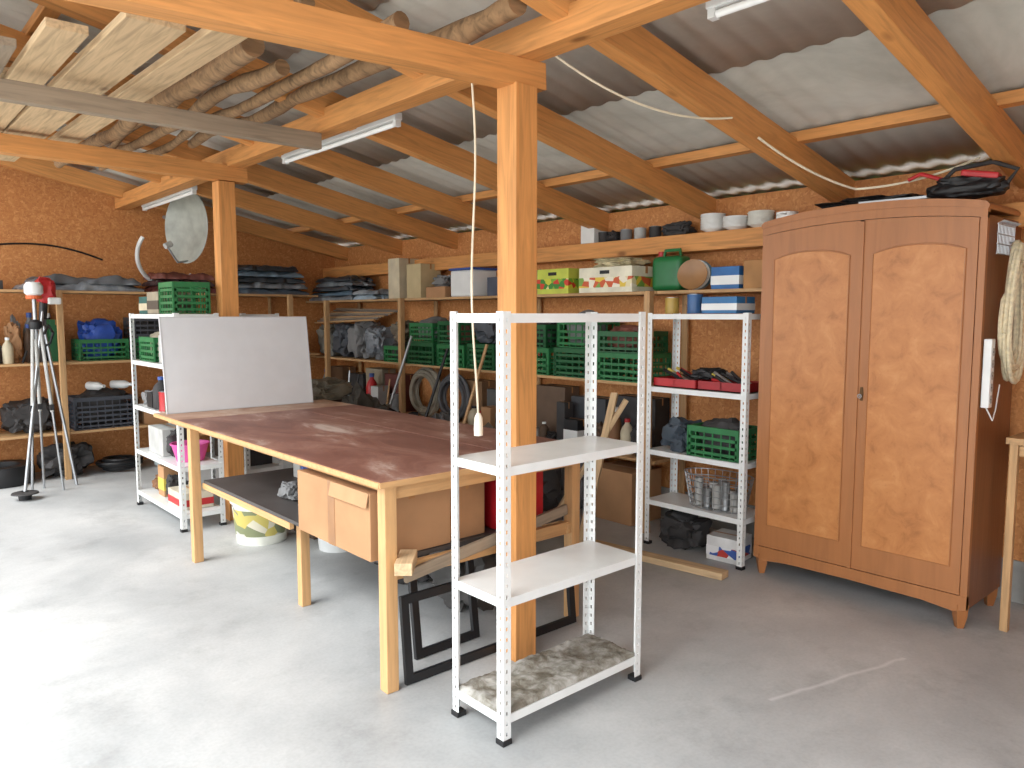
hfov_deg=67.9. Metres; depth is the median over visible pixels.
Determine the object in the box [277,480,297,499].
bag
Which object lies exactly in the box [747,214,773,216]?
plate
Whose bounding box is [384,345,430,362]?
plastic crate
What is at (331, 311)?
wooden rod
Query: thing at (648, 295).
wooden shelving
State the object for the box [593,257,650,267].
bag
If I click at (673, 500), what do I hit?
metal shelf
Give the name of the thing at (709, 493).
tin can
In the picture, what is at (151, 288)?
folded blanket
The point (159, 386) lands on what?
bottle
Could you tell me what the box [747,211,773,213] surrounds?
plate
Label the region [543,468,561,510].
bag
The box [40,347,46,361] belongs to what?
bottle
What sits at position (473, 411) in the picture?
bottle
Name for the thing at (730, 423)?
bag
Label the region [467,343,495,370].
plastic crate
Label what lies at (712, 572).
board
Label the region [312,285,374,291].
tarp
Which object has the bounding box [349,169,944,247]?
batten
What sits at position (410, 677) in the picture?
frame
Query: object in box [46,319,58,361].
cardboard box
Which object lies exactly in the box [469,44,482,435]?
extension cord
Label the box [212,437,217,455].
cardboard box
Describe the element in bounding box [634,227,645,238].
tin can
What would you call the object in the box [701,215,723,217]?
plate
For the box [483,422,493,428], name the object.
bag
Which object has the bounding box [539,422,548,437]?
bottle
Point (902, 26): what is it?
rafter
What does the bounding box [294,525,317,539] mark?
cardboard box
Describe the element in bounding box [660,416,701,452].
bag
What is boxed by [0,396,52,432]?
bag
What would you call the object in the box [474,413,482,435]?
socket
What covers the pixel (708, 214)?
plate
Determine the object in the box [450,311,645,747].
metal shelf
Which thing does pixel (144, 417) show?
cardboard box
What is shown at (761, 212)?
plate
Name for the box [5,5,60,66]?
batten
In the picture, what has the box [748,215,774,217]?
plate
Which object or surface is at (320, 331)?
bag
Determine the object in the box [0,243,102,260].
cable
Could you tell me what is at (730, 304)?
cardboard box
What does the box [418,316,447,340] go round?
bag
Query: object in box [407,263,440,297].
cardboard box
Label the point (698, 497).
tin can
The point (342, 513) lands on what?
cardboard box
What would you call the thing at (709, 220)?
plate
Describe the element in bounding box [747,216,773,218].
plate
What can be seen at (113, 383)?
bottle
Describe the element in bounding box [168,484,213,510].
cardboard box
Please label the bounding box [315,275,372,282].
tarp
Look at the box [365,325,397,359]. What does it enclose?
bag
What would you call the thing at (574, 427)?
cardboard box
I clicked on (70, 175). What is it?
rafter
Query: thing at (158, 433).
cardboard box
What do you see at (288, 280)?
tarp
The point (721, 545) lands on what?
cardboard box
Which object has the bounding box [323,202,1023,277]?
plate
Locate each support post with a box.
[212,180,243,520]
[497,81,536,661]
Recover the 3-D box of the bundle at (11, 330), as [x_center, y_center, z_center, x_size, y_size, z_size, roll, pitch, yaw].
[-4.489,-0.377,6.837,0.120,0.371,0.132,-5,7,-41]
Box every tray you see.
[654,367,700,388]
[698,371,758,392]
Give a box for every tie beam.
[0,133,247,184]
[65,0,545,92]
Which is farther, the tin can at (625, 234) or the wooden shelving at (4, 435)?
the wooden shelving at (4, 435)
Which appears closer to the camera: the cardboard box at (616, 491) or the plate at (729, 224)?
the plate at (729, 224)
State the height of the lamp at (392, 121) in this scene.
0.072 m
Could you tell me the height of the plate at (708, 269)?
0.198 m
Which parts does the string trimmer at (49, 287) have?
loop handle, fuel tank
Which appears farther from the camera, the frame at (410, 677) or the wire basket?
the wire basket
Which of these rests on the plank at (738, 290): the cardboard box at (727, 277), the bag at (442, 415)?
the cardboard box at (727, 277)
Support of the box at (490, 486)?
on the workbench
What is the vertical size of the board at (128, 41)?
0.036 m
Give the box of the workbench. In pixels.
[153,399,579,693]
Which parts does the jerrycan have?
handle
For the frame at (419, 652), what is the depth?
3.38 m
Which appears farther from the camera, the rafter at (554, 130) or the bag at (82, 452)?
the bag at (82, 452)
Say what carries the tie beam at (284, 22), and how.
on the support post at (516, 102)
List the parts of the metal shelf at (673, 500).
post, post, post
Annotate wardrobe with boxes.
[753,199,1021,628]
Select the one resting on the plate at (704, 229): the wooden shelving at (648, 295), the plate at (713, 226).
the plate at (713, 226)
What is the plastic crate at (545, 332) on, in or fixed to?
on the plastic crate at (545, 359)
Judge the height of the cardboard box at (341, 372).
0.401 m
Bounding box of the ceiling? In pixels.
[0,0,1023,247]
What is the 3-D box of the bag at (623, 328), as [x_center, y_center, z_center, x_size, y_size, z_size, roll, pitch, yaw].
[0.867,-0.335,5.472,0.270,0.188,0.320,-5,7,-41]
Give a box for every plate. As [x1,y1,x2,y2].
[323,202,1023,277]
[677,259,706,289]
[692,260,709,289]
[696,260,710,289]
[700,214,724,216]
[700,225,722,227]
[700,226,721,228]
[700,228,724,231]
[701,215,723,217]
[701,220,722,222]
[722,219,747,221]
[722,225,748,229]
[723,215,746,217]
[723,220,746,222]
[723,224,747,226]
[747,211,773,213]
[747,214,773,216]
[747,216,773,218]
[747,219,772,221]
[747,220,769,222]
[747,223,762,227]
[748,210,774,212]
[748,212,774,214]
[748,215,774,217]
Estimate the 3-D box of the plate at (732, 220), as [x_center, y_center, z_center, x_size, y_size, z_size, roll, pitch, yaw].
[1.470,-1.051,4.982,0.170,0.023,0.170,-5,7,-41]
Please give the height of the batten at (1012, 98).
0.055 m
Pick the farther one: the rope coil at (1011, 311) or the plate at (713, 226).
the plate at (713, 226)
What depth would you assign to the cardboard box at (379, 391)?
7.92 m
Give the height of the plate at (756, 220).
0.023 m
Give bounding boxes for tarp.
[12,281,143,291]
[24,274,140,285]
[238,265,297,271]
[238,270,303,277]
[238,276,304,283]
[238,282,306,289]
[238,288,308,294]
[309,295,356,300]
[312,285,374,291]
[312,290,357,295]
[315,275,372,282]
[315,281,375,286]
[352,289,388,294]
[353,294,388,299]
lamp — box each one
[141,185,196,210]
[281,113,401,163]
[706,0,769,21]
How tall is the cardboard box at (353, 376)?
0.341 m
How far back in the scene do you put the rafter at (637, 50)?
3.50 m
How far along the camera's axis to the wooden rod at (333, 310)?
8.43 m
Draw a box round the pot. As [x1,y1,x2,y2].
[776,211,797,218]
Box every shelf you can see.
[129,313,226,532]
[204,468,562,562]
[210,313,282,478]
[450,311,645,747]
[643,313,760,570]
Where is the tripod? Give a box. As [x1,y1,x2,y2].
[23,282,64,489]
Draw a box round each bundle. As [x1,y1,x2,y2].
[4,322,21,362]
[10,314,20,360]
[141,390,152,404]
[152,474,158,489]
[166,474,188,494]
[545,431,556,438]
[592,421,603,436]
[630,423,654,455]
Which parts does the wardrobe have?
leg, panel moulding, burl panel, door, keyhole plate, rail, rail, cornice, burl panel, panel moulding, door, leg, power strip, leg, cord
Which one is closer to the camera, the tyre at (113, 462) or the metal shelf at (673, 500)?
the metal shelf at (673, 500)
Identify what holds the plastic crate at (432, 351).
on the wooden shelving at (648, 295)
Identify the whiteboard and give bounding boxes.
[158,316,312,413]
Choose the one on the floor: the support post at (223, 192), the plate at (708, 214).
the support post at (223, 192)
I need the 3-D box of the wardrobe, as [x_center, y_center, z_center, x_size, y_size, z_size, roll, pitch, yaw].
[1.972,0.100,4.081,0.532,2.062,1.173,-5,7,-41]
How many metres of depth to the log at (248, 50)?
3.70 m
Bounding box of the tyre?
[0,459,35,488]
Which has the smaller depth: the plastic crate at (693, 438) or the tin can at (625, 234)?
the plastic crate at (693, 438)
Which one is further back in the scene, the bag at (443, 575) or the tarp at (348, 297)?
the tarp at (348, 297)
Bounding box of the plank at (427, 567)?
[403,504,567,582]
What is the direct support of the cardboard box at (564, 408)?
on the wooden shelving at (648, 295)
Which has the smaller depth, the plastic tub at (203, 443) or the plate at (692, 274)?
the plate at (692, 274)
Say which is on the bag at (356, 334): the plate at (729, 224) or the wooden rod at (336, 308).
the wooden rod at (336, 308)
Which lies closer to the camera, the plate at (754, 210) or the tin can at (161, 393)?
the plate at (754, 210)
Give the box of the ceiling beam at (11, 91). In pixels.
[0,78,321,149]
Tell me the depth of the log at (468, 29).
3.54 m
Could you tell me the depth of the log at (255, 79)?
3.85 m
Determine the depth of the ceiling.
3.93 m
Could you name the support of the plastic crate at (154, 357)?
on the metal shelf at (152, 494)
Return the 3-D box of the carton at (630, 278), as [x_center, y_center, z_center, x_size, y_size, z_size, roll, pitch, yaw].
[0.780,-0.755,5.531,0.324,0.181,0.503,-5,7,-41]
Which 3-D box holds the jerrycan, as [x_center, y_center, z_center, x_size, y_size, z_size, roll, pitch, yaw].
[1.094,-0.782,5.218,0.140,0.291,0.250,-5,7,-41]
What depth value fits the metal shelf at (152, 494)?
5.49 m
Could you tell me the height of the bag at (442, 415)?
0.690 m
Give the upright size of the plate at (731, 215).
0.023 m
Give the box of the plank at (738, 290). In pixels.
[657,288,761,294]
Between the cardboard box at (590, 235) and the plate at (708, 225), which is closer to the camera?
the plate at (708, 225)
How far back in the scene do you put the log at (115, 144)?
4.87 m
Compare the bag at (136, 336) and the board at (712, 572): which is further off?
the bag at (136, 336)
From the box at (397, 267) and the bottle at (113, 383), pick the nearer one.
the bottle at (113, 383)
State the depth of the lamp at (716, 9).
2.65 m
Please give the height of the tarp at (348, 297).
0.069 m
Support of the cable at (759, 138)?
hanging from the rafter at (637, 50)
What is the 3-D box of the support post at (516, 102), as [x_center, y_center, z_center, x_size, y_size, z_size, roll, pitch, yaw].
[0.022,-0.016,3.262,0.120,2.440,0.120,-5,7,-41]
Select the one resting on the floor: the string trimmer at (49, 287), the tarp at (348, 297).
the string trimmer at (49, 287)
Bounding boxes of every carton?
[537,268,578,293]
[579,265,653,292]
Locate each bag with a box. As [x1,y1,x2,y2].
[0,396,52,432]
[36,441,93,477]
[73,387,126,424]
[77,318,121,358]
[132,321,158,333]
[135,336,146,354]
[150,332,159,356]
[166,428,186,456]
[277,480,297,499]
[312,376,352,399]
[316,322,343,355]
[332,323,354,356]
[342,381,389,409]
[347,321,380,358]
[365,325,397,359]
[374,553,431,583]
[389,408,418,415]
[390,320,418,341]
[392,342,421,358]
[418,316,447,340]
[424,411,459,422]
[429,545,496,612]
[431,275,450,286]
[447,316,475,342]
[474,323,495,342]
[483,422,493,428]
[537,323,565,345]
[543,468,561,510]
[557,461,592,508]
[567,309,605,345]
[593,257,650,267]
[606,230,620,240]
[607,325,654,347]
[659,510,712,549]
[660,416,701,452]
[661,220,696,235]
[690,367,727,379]
[699,418,751,455]
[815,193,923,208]
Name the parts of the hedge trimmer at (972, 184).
blade, handle, handle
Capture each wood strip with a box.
[557,399,628,506]
[579,392,617,542]
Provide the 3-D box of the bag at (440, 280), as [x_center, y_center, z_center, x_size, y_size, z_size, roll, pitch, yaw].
[-0.615,-0.972,7.141,0.200,0.111,0.250,-5,7,-41]
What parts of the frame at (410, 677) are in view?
rail, rail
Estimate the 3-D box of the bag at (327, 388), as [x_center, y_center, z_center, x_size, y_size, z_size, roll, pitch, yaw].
[-1.670,0.042,6.900,0.340,0.215,0.340,-5,7,-41]
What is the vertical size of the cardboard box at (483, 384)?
0.401 m
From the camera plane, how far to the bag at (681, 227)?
5.28 m
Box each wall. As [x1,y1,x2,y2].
[0,165,336,471]
[335,164,1023,561]
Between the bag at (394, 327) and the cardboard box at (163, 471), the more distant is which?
the bag at (394, 327)
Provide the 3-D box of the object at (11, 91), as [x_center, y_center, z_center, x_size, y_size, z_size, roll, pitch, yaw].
[-2.040,-1.332,3.603,2.460,0.090,0.060,-5,7,-41]
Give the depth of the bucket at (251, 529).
4.95 m
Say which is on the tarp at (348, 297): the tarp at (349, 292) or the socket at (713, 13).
the tarp at (349, 292)
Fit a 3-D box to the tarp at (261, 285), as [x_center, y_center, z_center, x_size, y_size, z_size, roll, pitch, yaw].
[-2.717,-1.081,8.319,0.858,0.077,0.439,-5,7,-41]
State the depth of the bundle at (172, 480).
5.70 m
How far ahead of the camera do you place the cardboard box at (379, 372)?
8.20 m
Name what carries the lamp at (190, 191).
attached to the rafter at (246, 200)
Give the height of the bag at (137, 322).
0.243 m
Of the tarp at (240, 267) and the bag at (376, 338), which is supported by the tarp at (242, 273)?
the tarp at (240, 267)
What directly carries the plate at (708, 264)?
on the plank at (738, 290)
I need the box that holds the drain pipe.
[135,236,190,280]
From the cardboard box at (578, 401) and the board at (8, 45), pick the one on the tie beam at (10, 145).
the board at (8, 45)
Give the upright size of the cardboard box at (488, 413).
0.206 m
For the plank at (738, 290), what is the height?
0.022 m
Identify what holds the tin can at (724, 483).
in the wire basket
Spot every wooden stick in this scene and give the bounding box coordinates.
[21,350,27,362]
[386,379,390,403]
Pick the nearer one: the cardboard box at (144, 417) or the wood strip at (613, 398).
the wood strip at (613, 398)
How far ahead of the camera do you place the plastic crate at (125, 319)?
7.45 m
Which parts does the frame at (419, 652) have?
rail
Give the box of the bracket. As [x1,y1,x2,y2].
[684,295,707,304]
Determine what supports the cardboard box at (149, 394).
on the metal shelf at (152, 494)
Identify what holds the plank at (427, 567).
on the workbench
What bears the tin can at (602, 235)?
on the plate at (746, 238)
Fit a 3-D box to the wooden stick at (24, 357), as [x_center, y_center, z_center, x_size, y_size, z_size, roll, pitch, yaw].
[-4.341,-0.242,6.769,0.023,0.114,0.059,5,7,44]
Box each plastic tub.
[170,439,209,461]
[449,267,496,296]
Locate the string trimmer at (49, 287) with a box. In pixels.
[10,276,60,500]
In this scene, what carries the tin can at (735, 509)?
in the wire basket
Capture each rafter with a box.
[0,24,496,233]
[0,157,347,260]
[25,105,457,248]
[29,0,609,230]
[45,131,402,254]
[290,0,715,219]
[520,0,854,201]
[842,0,1023,188]
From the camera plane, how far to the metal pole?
6.71 m
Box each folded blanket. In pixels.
[141,279,214,286]
[143,286,215,292]
[144,271,214,280]
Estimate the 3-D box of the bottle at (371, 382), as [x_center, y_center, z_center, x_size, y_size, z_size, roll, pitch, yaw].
[-1.490,0.076,8.093,0.126,0.382,0.126,-5,7,-41]
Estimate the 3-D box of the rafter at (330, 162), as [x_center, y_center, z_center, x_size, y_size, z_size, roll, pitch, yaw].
[-1.697,-1.657,5.072,5.478,1.236,0.085,-5,7,-41]
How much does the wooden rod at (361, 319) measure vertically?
0.058 m
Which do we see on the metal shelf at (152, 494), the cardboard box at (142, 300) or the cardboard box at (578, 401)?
the cardboard box at (142, 300)
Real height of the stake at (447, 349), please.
1.210 m
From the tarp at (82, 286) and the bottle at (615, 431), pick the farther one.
the tarp at (82, 286)
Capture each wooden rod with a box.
[314,319,374,322]
[317,318,377,321]
[320,316,381,319]
[323,315,384,317]
[330,313,391,314]
[330,314,387,315]
[331,311,394,313]
[333,310,397,311]
[336,308,397,310]
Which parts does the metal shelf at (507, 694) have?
post, post, post, post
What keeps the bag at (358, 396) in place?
on the floor
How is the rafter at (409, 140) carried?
attached to the ceiling
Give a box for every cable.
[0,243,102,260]
[555,56,732,119]
[757,137,855,189]
[856,157,980,189]
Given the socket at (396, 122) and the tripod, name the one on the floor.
the tripod
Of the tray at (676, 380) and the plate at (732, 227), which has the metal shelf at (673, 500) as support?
the tray at (676, 380)
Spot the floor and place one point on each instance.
(119, 649)
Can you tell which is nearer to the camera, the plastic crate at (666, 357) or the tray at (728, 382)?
the tray at (728, 382)
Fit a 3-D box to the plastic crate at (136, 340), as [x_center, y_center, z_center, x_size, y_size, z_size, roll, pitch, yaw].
[-3.621,-0.362,7.623,0.408,0.200,0.328,-5,7,-41]
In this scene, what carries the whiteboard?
on the workbench
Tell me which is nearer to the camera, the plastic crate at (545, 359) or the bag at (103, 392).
the plastic crate at (545, 359)
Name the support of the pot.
on the plate at (746, 238)
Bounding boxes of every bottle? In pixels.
[0,345,2,362]
[2,337,13,363]
[23,313,31,335]
[23,324,30,361]
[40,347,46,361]
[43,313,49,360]
[85,381,105,389]
[110,380,131,387]
[153,376,163,409]
[366,373,376,394]
[468,406,476,424]
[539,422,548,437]
[609,407,621,439]
[620,418,632,454]
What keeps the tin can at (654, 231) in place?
on the plate at (746, 238)
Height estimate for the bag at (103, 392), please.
0.371 m
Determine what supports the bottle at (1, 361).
on the wooden shelving at (4, 435)
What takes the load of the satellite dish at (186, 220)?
hanging from the purlin
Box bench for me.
[999,432,1023,631]
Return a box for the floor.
[0,452,1023,767]
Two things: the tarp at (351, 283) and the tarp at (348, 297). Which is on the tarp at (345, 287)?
the tarp at (351, 283)
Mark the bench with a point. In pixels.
(1016, 441)
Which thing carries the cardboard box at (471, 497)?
on the workbench
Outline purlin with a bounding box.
[114,0,709,209]
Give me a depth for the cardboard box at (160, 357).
5.51 m
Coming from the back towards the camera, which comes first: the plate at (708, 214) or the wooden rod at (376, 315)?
the wooden rod at (376, 315)
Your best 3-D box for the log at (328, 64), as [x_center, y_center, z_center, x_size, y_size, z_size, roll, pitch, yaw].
[-1.651,-1.538,4.360,0.110,0.093,3.704,-5,7,-41]
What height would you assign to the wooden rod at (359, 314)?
0.018 m
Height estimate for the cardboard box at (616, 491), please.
0.381 m
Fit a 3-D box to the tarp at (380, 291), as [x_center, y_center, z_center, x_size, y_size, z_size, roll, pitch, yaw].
[-1.389,-0.967,7.963,0.434,0.062,0.463,-5,7,-41]
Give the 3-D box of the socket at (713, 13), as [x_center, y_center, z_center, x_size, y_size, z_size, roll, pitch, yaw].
[0.717,-1.320,2.703,0.035,0.045,0.030,-5,7,-41]
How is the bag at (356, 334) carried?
on the wooden shelving at (648, 295)
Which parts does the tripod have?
leg, leg, plate, leg, leg, leg, leg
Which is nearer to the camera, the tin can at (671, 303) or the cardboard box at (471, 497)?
the cardboard box at (471, 497)
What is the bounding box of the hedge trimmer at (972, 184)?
[859,160,1019,203]
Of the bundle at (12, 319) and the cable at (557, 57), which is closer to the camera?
the cable at (557, 57)
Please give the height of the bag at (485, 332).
0.292 m
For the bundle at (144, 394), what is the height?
0.129 m
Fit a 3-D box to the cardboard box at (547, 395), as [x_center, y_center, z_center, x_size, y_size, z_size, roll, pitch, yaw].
[0.374,0.221,6.278,0.170,0.421,0.342,-5,7,-41]
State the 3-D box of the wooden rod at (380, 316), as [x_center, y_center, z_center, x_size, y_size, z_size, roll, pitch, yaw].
[-1.787,-0.720,8.335,0.019,0.019,1.300,-5,6,-42]
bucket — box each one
[230,502,287,545]
[318,538,347,552]
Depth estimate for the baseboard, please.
4.02 m
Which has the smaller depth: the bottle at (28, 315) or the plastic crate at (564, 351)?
the plastic crate at (564, 351)
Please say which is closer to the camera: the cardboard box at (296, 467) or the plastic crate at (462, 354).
the cardboard box at (296, 467)
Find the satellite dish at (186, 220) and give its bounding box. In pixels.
[162,194,207,263]
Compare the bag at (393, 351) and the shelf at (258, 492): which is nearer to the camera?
the shelf at (258, 492)
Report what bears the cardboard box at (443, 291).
on the wooden shelving at (648, 295)
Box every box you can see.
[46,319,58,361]
[135,397,167,423]
[139,296,147,313]
[147,291,190,313]
[147,392,152,407]
[148,423,175,456]
[158,335,161,362]
[158,464,182,496]
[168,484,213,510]
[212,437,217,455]
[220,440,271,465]
[293,463,300,477]
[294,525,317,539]
[297,468,449,561]
[331,365,355,381]
[348,372,365,394]
[366,367,395,384]
[371,385,389,404]
[385,373,416,411]
[388,258,417,298]
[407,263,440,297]
[426,286,451,297]
[450,482,483,540]
[462,379,495,422]
[481,405,495,428]
[484,471,542,528]
[487,277,496,295]
[487,388,495,405]
[536,384,578,432]
[556,401,572,439]
[563,417,587,438]
[571,395,609,424]
[581,226,601,243]
[592,460,661,525]
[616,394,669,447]
[701,296,754,313]
[706,528,751,564]
[711,266,743,288]
[743,259,761,287]
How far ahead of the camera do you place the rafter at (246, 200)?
7.31 m
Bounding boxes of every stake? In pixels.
[389,336,412,407]
[425,348,448,416]
[463,344,487,423]
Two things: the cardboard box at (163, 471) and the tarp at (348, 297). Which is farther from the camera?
the tarp at (348, 297)
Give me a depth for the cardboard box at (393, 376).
7.91 m
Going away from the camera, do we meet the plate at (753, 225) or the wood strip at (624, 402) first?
the plate at (753, 225)
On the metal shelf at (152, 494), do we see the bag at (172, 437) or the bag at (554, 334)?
the bag at (172, 437)
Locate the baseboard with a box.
[661,486,1023,603]
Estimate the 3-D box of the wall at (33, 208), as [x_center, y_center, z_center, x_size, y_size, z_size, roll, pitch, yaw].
[-4.071,-0.855,7.574,5.100,3.330,0.050,-5,7,-41]
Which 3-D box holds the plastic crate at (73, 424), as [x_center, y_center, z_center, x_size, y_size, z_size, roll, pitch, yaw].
[-3.968,0.257,7.331,0.528,0.300,0.368,-5,7,-41]
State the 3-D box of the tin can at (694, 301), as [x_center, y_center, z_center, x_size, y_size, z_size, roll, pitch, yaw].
[1.161,-0.508,4.819,0.100,0.123,0.100,-5,7,-41]
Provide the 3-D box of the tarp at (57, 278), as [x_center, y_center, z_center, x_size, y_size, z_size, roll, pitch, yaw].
[-4.036,-0.981,7.160,0.927,0.092,0.465,-5,7,-41]
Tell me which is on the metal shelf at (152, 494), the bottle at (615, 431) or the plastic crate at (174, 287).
the plastic crate at (174, 287)
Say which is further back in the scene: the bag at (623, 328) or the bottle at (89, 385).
the bottle at (89, 385)
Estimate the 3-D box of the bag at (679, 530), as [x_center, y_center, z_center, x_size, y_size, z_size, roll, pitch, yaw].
[1.125,0.932,4.945,0.240,0.247,0.300,-5,7,-41]
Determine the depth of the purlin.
3.55 m
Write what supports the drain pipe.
on the folded blanket at (154, 282)
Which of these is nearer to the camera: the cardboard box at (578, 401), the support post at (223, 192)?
the support post at (223, 192)
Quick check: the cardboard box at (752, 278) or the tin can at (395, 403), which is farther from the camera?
the tin can at (395, 403)
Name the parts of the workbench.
leg, rail, leg, leg, rail, rail, leg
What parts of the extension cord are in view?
cord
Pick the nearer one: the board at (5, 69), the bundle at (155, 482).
the board at (5, 69)
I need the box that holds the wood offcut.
[394,549,416,575]
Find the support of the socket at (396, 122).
attached to the lamp at (392, 121)
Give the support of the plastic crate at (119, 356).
on the wooden shelving at (4, 435)
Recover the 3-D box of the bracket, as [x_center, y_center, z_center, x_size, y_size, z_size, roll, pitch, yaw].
[1.271,-0.579,5.233,0.240,0.070,0.040,-5,7,-41]
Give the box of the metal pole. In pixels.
[43,326,78,484]
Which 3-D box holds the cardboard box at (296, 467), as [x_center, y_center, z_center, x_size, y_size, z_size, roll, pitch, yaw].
[-1.280,0.524,4.683,0.100,0.094,0.093,-5,7,-41]
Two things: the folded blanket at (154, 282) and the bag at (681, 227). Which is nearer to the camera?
the bag at (681, 227)
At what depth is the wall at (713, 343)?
5.46 m
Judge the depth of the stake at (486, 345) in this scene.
6.33 m
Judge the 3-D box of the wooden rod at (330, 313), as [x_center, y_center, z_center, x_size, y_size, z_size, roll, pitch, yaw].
[-1.703,-0.775,8.405,0.020,0.018,1.300,-5,7,-42]
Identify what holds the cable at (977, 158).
on the wardrobe
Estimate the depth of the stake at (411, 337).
7.17 m
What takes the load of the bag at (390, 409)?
on the floor
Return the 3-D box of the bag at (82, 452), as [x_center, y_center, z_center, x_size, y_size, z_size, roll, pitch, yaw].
[-4.196,0.696,7.129,0.420,0.322,0.400,-5,7,-41]
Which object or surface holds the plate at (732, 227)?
on the plate at (746, 238)
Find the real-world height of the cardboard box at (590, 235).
0.161 m
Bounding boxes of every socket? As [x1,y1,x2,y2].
[393,119,400,126]
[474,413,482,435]
[707,7,719,21]
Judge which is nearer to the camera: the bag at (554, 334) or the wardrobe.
the wardrobe
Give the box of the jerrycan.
[652,248,689,290]
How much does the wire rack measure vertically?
0.154 m
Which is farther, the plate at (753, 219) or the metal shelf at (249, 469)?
the metal shelf at (249, 469)
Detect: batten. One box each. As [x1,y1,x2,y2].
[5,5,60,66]
[287,88,1023,232]
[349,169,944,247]
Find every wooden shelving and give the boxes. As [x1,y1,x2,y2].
[0,289,319,479]
[306,291,688,532]
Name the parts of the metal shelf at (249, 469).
post, post, post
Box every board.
[0,12,185,161]
[0,17,88,132]
[0,36,16,73]
[0,67,9,77]
[47,28,246,143]
[586,538,727,580]
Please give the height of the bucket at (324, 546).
0.268 m
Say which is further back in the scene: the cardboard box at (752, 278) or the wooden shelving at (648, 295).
the wooden shelving at (648, 295)
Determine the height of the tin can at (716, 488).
0.143 m
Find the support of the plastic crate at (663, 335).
on the plastic crate at (666, 357)
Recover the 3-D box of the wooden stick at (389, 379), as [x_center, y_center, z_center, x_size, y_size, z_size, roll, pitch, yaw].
[-1.279,0.117,7.837,0.062,0.340,0.023,-1,5,-15]
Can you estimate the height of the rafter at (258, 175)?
1.236 m
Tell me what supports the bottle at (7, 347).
on the wooden shelving at (4, 435)
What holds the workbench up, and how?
on the floor
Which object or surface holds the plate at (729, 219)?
on the plate at (732, 220)
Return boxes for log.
[54,38,264,167]
[98,59,289,170]
[108,0,314,148]
[142,11,409,154]
[187,0,526,148]
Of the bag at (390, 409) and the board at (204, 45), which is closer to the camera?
the board at (204, 45)
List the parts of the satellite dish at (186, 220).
feed arm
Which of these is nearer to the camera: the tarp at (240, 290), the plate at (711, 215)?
the plate at (711, 215)
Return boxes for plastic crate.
[68,393,135,430]
[71,338,128,360]
[123,317,158,337]
[125,338,146,358]
[139,336,158,361]
[158,281,210,313]
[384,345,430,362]
[407,342,461,365]
[409,323,447,342]
[437,321,479,344]
[437,344,490,367]
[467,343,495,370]
[537,324,568,347]
[537,348,577,374]
[553,347,621,378]
[557,322,619,347]
[597,331,667,353]
[597,352,671,382]
[686,422,756,462]
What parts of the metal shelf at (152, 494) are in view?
post, post, post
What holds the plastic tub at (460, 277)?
on the wooden shelving at (648, 295)
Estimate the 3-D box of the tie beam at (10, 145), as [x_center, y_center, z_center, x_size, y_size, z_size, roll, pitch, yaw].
[-2.978,-1.438,4.598,2.780,0.110,0.100,-4,6,-41]
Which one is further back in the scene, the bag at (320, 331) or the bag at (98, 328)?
the bag at (320, 331)
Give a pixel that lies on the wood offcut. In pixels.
(405, 563)
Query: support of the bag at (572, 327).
in the plastic crate at (560, 331)
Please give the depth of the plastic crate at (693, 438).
4.59 m
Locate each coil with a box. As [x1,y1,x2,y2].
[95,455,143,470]
[997,240,1023,383]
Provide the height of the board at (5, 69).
0.036 m
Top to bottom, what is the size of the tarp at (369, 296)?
0.063 m
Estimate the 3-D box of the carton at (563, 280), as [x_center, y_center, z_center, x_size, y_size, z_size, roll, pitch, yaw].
[0.422,-0.796,5.933,0.304,0.191,0.343,-5,7,-41]
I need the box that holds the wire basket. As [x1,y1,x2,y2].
[684,467,753,513]
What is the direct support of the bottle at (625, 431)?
on the wooden shelving at (648, 295)
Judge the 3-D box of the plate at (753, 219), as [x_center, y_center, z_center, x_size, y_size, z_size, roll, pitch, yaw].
[1.586,-1.031,4.849,0.164,0.023,0.164,-5,7,-41]
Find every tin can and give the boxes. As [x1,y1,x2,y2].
[158,391,164,411]
[390,393,398,411]
[598,231,608,241]
[620,229,631,239]
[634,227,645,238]
[649,226,661,236]
[665,297,678,313]
[687,294,702,313]
[694,476,703,504]
[703,487,711,506]
[712,484,720,508]
[721,481,729,510]
[730,494,737,512]
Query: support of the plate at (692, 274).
on the plank at (738, 290)
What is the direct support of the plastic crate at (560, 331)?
on the plastic crate at (564, 351)
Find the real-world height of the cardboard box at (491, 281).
0.161 m
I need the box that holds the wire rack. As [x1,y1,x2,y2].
[996,220,1020,255]
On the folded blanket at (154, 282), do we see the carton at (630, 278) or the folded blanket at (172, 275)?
the folded blanket at (172, 275)
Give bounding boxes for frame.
[398,581,575,685]
[408,544,479,659]

